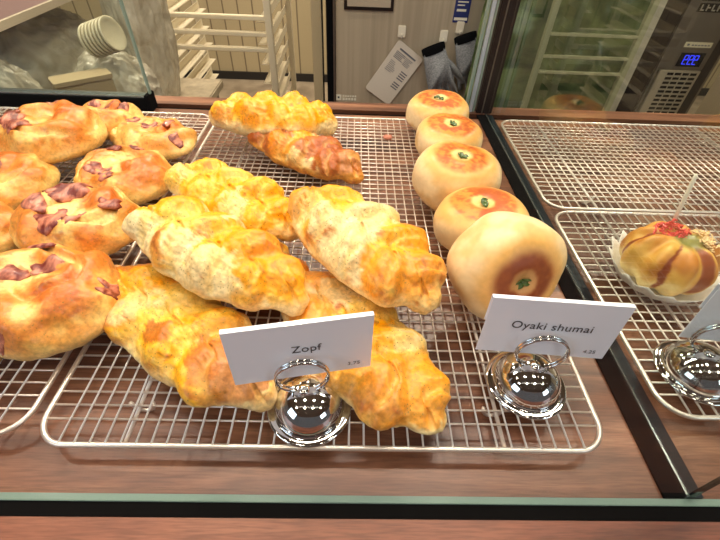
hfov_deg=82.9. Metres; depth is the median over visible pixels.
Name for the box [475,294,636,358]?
price card
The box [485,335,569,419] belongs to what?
card holder
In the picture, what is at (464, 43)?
glove
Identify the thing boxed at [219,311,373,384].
price card
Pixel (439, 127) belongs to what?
bun
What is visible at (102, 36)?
lids
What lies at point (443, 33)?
wall hook
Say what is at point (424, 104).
bun
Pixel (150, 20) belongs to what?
plastic bag
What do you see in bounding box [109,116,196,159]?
bread roll
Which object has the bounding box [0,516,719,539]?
countertop
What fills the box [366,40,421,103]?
instruction sheet
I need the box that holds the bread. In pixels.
[609,218,719,303]
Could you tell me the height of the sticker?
0.152 m
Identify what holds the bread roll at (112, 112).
on the wire cooling rack at (41, 396)
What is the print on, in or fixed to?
attached to the sticker
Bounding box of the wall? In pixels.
[58,0,719,87]
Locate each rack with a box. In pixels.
[0,107,209,435]
[40,116,602,453]
[167,0,296,96]
[501,120,719,213]
[555,210,719,420]
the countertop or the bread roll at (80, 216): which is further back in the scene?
the bread roll at (80, 216)
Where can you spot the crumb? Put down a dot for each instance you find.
(387, 137)
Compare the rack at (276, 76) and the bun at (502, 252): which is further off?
the rack at (276, 76)
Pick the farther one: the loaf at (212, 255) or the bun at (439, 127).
the bun at (439, 127)
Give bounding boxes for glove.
[421,41,464,93]
[454,31,476,89]
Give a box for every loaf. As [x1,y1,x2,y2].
[103,263,277,411]
[121,195,309,316]
[164,157,298,241]
[209,90,337,135]
[247,129,363,184]
[279,241,309,270]
[280,271,450,434]
[288,184,446,314]
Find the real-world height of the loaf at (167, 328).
0.039 m
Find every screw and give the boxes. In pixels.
[298,384,309,394]
[530,361,540,369]
[703,349,715,357]
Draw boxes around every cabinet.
[464,0,660,110]
[695,73,719,114]
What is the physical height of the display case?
0.608 m
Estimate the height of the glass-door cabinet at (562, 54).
1.701 m
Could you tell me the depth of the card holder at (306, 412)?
0.30 m
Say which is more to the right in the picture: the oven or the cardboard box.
the oven
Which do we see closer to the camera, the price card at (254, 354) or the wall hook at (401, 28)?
the price card at (254, 354)
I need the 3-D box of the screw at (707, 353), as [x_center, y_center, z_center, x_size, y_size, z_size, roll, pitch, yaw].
[0.293,0.070,0.341,0.009,0.004,0.009,11,45,9]
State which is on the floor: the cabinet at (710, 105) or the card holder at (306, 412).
the cabinet at (710, 105)
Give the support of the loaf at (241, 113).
on the wire cooling rack at (139, 408)
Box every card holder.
[267,358,350,447]
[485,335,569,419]
[653,323,719,405]
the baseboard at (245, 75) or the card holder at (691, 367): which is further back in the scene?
the baseboard at (245, 75)
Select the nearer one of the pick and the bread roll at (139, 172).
the pick
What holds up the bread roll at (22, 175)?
on the wire cooling rack at (41, 396)
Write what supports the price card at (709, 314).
in the card holder at (691, 367)
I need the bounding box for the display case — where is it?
[0,0,719,521]
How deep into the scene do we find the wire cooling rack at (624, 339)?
0.43 m
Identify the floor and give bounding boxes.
[183,77,704,113]
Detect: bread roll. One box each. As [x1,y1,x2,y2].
[0,99,107,163]
[0,151,60,209]
[0,201,18,252]
[0,242,119,360]
[9,182,139,254]
[73,144,171,205]
[83,99,143,139]
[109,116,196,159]
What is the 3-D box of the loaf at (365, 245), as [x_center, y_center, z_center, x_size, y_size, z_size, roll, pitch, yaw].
[0.001,-0.032,0.381,0.094,0.054,0.196,-31,53,-30]
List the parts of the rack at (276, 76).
post, post, post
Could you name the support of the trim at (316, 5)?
on the floor
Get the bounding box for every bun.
[406,90,468,129]
[412,141,501,210]
[415,113,482,154]
[433,186,528,249]
[446,211,566,319]
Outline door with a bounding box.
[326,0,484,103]
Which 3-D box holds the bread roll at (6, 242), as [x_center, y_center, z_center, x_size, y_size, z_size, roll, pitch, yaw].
[-0.408,-0.039,0.422,0.109,0.043,0.093,-7,45,-10]
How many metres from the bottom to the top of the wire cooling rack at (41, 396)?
0.019 m
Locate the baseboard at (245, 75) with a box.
[184,69,709,95]
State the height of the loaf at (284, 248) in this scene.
0.034 m
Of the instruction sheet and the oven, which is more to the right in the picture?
the oven
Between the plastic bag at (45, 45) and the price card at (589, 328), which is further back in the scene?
the plastic bag at (45, 45)
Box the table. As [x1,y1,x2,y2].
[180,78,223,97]
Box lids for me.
[77,15,126,57]
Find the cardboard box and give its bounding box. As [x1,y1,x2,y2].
[48,68,116,91]
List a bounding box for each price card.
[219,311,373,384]
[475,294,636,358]
[678,283,719,340]
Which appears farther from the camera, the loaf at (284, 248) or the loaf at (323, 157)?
the loaf at (323, 157)
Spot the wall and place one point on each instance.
(88, 10)
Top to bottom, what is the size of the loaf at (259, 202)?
0.050 m
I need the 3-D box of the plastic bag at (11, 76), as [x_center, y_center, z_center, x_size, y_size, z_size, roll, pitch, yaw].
[-0.836,-0.370,0.974,0.240,0.266,0.118,0,44,-3]
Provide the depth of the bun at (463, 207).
0.44 m
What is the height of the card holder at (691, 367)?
0.063 m
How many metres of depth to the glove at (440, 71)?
1.24 m
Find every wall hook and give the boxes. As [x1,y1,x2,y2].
[397,25,405,37]
[439,30,447,41]
[455,21,464,33]
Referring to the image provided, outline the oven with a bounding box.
[610,0,719,113]
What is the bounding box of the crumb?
[383,134,391,139]
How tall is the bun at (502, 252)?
0.100 m
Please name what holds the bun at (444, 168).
on the wire cooling rack at (139, 408)
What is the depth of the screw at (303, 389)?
0.30 m
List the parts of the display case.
sliding door rail, rail, post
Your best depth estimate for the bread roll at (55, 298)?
0.33 m
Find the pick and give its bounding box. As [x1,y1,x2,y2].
[673,174,697,221]
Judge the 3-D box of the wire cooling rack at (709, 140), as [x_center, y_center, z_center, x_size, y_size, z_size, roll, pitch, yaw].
[0.465,-0.165,0.646,0.435,0.019,0.272,1,44,-1]
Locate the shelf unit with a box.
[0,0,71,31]
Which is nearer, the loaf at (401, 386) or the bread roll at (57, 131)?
the loaf at (401, 386)
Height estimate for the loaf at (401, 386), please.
0.035 m
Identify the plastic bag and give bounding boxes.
[0,7,86,88]
[0,59,42,88]
[74,51,164,95]
[99,0,180,95]
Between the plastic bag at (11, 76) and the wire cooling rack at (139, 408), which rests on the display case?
the wire cooling rack at (139, 408)
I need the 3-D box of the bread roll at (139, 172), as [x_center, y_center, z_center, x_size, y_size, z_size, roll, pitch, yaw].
[-0.296,-0.121,0.511,0.125,0.045,0.111,22,47,19]
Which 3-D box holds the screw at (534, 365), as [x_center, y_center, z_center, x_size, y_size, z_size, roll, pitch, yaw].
[0.141,0.077,0.327,0.009,0.004,0.009,3,44,1]
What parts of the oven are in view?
dark frame, control panel, label plate, name plate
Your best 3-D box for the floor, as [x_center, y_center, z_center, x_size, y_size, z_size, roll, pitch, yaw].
[-0.048,0.534,1.367,8.000,0.060,6.220,1,44,-1]
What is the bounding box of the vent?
[636,69,699,113]
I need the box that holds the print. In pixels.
[454,1,468,20]
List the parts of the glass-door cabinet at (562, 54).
post, post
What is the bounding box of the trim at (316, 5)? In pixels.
[310,0,324,100]
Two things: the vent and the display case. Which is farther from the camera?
the vent
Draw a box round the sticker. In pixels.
[452,0,471,22]

